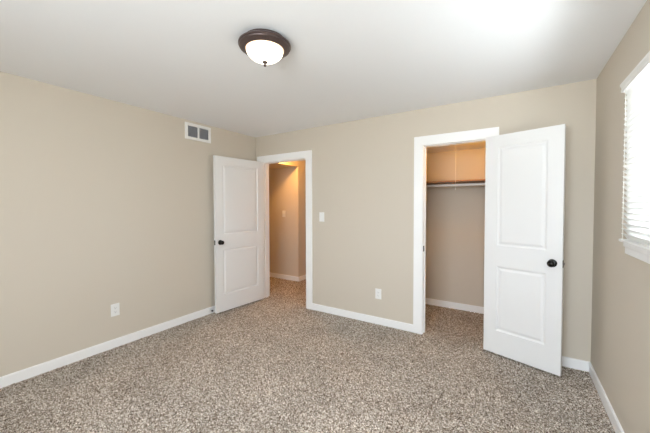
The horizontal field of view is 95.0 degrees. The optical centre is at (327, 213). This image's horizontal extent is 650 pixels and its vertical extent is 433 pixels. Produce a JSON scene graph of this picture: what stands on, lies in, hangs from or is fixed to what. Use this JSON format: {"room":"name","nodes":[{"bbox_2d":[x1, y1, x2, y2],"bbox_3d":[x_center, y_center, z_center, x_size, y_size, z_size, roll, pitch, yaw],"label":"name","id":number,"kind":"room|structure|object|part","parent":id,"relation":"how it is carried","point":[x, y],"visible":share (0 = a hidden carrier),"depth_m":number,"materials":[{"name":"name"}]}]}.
{"room":"empty bedroom","nodes":[
{"label":"empty bedroom","id":0,"kind":"room"},
{"bbox_2d":[0,71,255,376],"bbox_3d":[-2.302,0.078,2.745,0.120,2.520,4.370,1,2,32],"label":"wall","id":1,"kind":"structure","parent":0,"point":[104,203],"depth_m":2.80,"materials":[{"name":"beige paint"}]},
{"bbox_2d":[0,306,214,388],"bbox_3d":[-2.211,1.295,2.792,0.013,0.085,4.250,1,2,32],"label":"baseboard","id":2,"kind":"structure","parent":1,"relation":"attached to","point":[30,372],"depth_m":2.80,"materials":[{"name":"white paint"}]},
{"bbox_2d":[111,303,119,316],"bbox_3d":[-2.104,0.959,2.958,0.009,0.122,0.076,1,2,32],"label":"wall outlet","id":3,"kind":"object","parent":1,"relation":"attached to","point":[115,308],"visible":1,"depth_m":2.96,"materials":[{"name":"white plastic"}]},
{"bbox_2d":[185,122,210,142],"bbox_3d":[-1.602,-1.000,3.704,0.014,0.198,0.355,1,2,32],"label":"air vent","id":4,"kind":"object","parent":1,"relation":"in","point":[196,132],"visible":1,"depth_m":3.69,"materials":[{"name":"white plastic"}]},
{"bbox_2d":[269,161,297,168],"bbox_3d":[-1.708,-1.018,5.635,2.170,0.322,0.960,1,2,32],"label":"ceiling","id":5,"kind":"structure","parent":0,"point":[294,163],"depth_m":5.35,"materials":[{"name":"beige paint"}]},
{"bbox_2d":[269,160,305,276],"bbox_3d":[-1.043,0.011,6.711,2.170,2.440,1.520,1,2,32],"label":"wall","id":6,"kind":"structure","parent":0,"point":[287,186],"depth_m":5.64,"materials":[{"name":"beige paint"}]},
{"bbox_2d":[270,272,298,280],"bbox_3d":[-1.444,1.206,6.090,2.183,0.085,0.013,1,2,32],"label":"baseboard","id":7,"kind":"structure","parent":6,"relation":"attached to","point":[275,275],"depth_m":5.68,"materials":[{"name":"white paint"}]},
{"bbox_2d":[299,275,305,280],"bbox_3d":[-0.118,1.202,6.159,0.013,0.085,1.520,1,2,32],"label":"baseboard","id":8,"kind":"structure","parent":6,"relation":"attached to","point":[303,277],"depth_m":5.60,"materials":[{"name":"white paint"}]},
{"bbox_2d":[0,277,614,432],"bbox_3d":[-0.803,1.345,3.442,6.102,0.065,6.850,1,2,32],"label":"floor","id":9,"kind":"structure","parent":0,"point":[274,363],"depth_m":2.34,"materials":[{"name":"brown carpet"}]},
{"bbox_2d":[0,0,646,137],"bbox_3d":[-0.573,-1.118,1.690,3.902,0.080,4.250,1,2,32],"label":"ceiling","id":10,"kind":"structure","parent":0,"point":[347,60],"depth_m":1.99,"materials":[{"name":"white paint"}]},
{"bbox_2d":[238,28,290,66],"bbox_3d":[-0.391,-1.002,1.870,0.323,0.163,0.323,1,2,32],"label":"ceiling light","id":11,"kind":"object","parent":10,"relation":"attached to","point":[263,46],"visible":1,"depth_m":1.79,"materials":[{"name":"white glass"}]},
{"bbox_3d":[-0.391,-0.990,1.870,0.233,0.079,0.233,1,2,32],"label":"lamp shade","id":12,"kind":"part","parent":11,"relation":"part of","materials":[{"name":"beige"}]},
{"bbox_2d":[256,79,596,361],"bbox_3d":[0.597,0.050,3.568,4.142,2.520,0.120,1,2,32],"label":"wall","id":13,"kind":"structure","parent":0,"point":[363,169],"depth_m":3.38,"materials":[{"name":"beige paint"}]},
{"bbox_2d":[213,155,263,313],"bbox_3d":[-1.198,0.267,4.130,0.159,2.029,0.818,1,2,37],"label":"door","id":14,"kind":"structure","parent":13,"relation":"in","point":[238,184],"depth_m":4.08,"materials":[{"name":"white paint"}]},
{"bbox_2d":[257,150,312,309],"bbox_3d":[-0.592,0.221,4.324,1.004,2.144,0.154,1,2,32],"label":"door frame","id":15,"kind":"structure","parent":13,"relation":"attached to","point":[301,155],"depth_m":4.11,"materials":[{"name":"white paint"}]},
{"bbox_3d":[-0.555,0.227,4.382,0.984,2.130,0.016,1,2,32],"label":"casing","id":16,"kind":"part","parent":15,"relation":"part of","materials":[{"name":"white paint"}]},
{"bbox_3d":[-0.592,0.267,4.324,0.804,2.052,0.033,1,2,32],"label":"stop molding","id":17,"kind":"part","parent":15,"relation":"part of","materials":[{"name":"white paint"}]},
{"bbox_2d":[319,212,323,221],"bbox_3d":[-0.073,0.048,3.910,0.076,0.122,0.018,1,2,32],"label":"light switch","id":18,"kind":"object","parent":13,"relation":"attached to","point":[321,214],"visible":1,"depth_m":3.91,"materials":[{"name":"white plastic"}]},
{"bbox_2d":[312,303,412,331],"bbox_3d":[0.377,1.266,3.662,1.366,0.085,0.013,1,2,32],"label":"baseboard","id":19,"kind":"structure","parent":13,"relation":"attached to","point":[340,312],"depth_m":3.61,"materials":[{"name":"white paint"}]},
{"bbox_2d":[375,288,380,298],"bbox_3d":[0.603,0.950,3.513,0.076,0.122,0.009,1,2,32],"label":"wall outlet","id":20,"kind":"object","parent":13,"relation":"attached to","point":[377,291],"visible":1,"depth_m":3.51,"materials":[{"name":"white plastic"}]},
{"bbox_2d":[413,127,498,333],"bbox_3d":[1.325,0.249,3.112,0.800,2.144,0.154,1,2,32],"label":"door frame","id":21,"kind":"structure","parent":13,"relation":"attached to","point":[421,143],"depth_m":3.23,"materials":[{"name":"white paint"}]},
{"bbox_3d":[1.325,0.295,3.113,0.600,2.052,0.033,1,2,32],"label":"stop molding","id":22,"kind":"part","parent":21,"relation":"part of","materials":[{"name":"white paint"}]},
{"bbox_3d":[1.362,0.254,3.170,0.780,2.130,0.016,1,2,32],"label":"casing","id":23,"kind":"part","parent":21,"relation":"part of","materials":[{"name":"white paint"}]},
{"bbox_2d":[483,124,565,375],"bbox_3d":[1.712,0.300,2.628,0.159,2.029,0.622,-1,2,-38],"label":"door","id":24,"kind":"structure","parent":13,"relation":"in","point":[524,264],"depth_m":2.58,"materials":[{"name":"white paint"}]},
{"bbox_3d":[1.816,0.408,2.415,0.056,0.055,0.055,-1,2,-39],"label":"knob","id":25,"kind":"part","parent":24,"relation":"part of","materials":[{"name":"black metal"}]},
{"bbox_2d":[562,356,588,371],"bbox_3d":[1.916,1.288,2.689,0.676,0.085,0.013,1,2,32],"label":"baseboard","id":26,"kind":"structure","parent":13,"relation":"attached to","point":[568,362],"depth_m":2.55,"materials":[{"name":"white paint"}]},
{"bbox_2d":[426,148,485,306],"bbox_3d":[1.843,0.076,4.005,2.502,2.440,0.100,1,2,32],"label":"wall","id":27,"kind":"structure","parent":0,"point":[455,219],"depth_m":4.02,"materials":[{"name":"beige paint"}]},
{"bbox_2d":[426,298,483,313],"bbox_3d":[1.807,1.254,3.994,2.282,0.085,0.013,1,2,32],"label":"baseboard","id":28,"kind":"structure","parent":27,"relation":"attached to","point":[447,304],"depth_m":4.03,"materials":[{"name":"white paint"}]},
{"bbox_2d":[426,179,484,184],"bbox_3d":[1.694,-0.397,3.776,2.282,0.017,0.425,1,2,32],"label":"closet shelf","id":29,"kind":"object","parent":27,"relation":"attached to","point":[473,180],"visible":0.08,"depth_m":3.74,"materials":[{"name":"brown"}]},
{"bbox_2d":[427,142,485,152],"bbox_3d":[1.559,-0.857,3.553,2.282,0.060,0.925,1,2,32],"label":"ceiling","id":30,"kind":"structure","parent":0,"point":[479,145],"depth_m":3.77,"materials":[{"name":"white"}]},
{"bbox_2d":[591,0,649,432],"bbox_3d":[1.097,0.127,0.597,0.120,2.520,4.370,1,2,32],"label":"wall","id":31,"kind":"structure","parent":0,"point":[620,322],"depth_m":1.88,"materials":[{"name":"beige paint"}]},
{"bbox_2d":[589,362,623,432],"bbox_3d":[1.076,1.342,0.715,0.013,0.085,4.250,1,2,32],"label":"baseboard","id":32,"kind":"structure","parent":31,"relation":"attached to","point":[617,427],"depth_m":2.04,"materials":[{"name":"white paint"}]},
{"bbox_2d":[619,51,649,251],"bbox_3d":[1.351,-0.269,1.157,0.061,0.883,1.231,1,2,32],"label":"window blind","id":33,"kind":"object","parent":31,"relation":"attached to","point":[636,85],"visible":1,"depth_m":1.49,"materials":[{"name":"white plastic"}]},
{"bbox_3d":[1.634,-0.261,1.602,0.056,0.828,0.002,1,2,32],"label":"ladder cord","id":34,"kind":"part","parent":33,"relation":"part of","materials":[{"name":"white fabric"}]},
{"bbox_3d":[1.355,0.165,1.171,0.047,0.014,1.215,1,2,32],"label":"rail","id":35,"kind":"part","parent":33,"relation":"part of","materials":[{"name":"white plastic"}]},
{"bbox_2d":[623,243,649,263],"bbox_3d":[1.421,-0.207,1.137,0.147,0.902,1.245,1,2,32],"label":"windowsill","id":36,"kind":"structure","parent":31,"relation":"in","point":[633,251],"depth_m":1.51,"materials":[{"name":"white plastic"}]},
{"bbox_3d":[1.389,0.190,1.151,0.087,0.024,1.215,1,2,32],"label":"sill","id":37,"kind":"part","parent":36,"relation":"part of","materials":[{"name":"white paint"}]},
{"bbox_3d":[0.555,0.073,4.214,0.100,2.440,0.925,1,2,32],"label":"wall","id":38,"kind":"structure","parent":0,"visible":0},
{"bbox_2d":[426,183,484,186],"bbox_3d":[1.671,-0.358,3.741,2.282,0.052,0.052,1,2,32],"label":"closet rod","id":39,"kind":"object","parent":38,"relation":"attached to","point":[459,184],"visible":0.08,"depth_m":3.75,"materials":[{"name":"white metal"}]}
]}

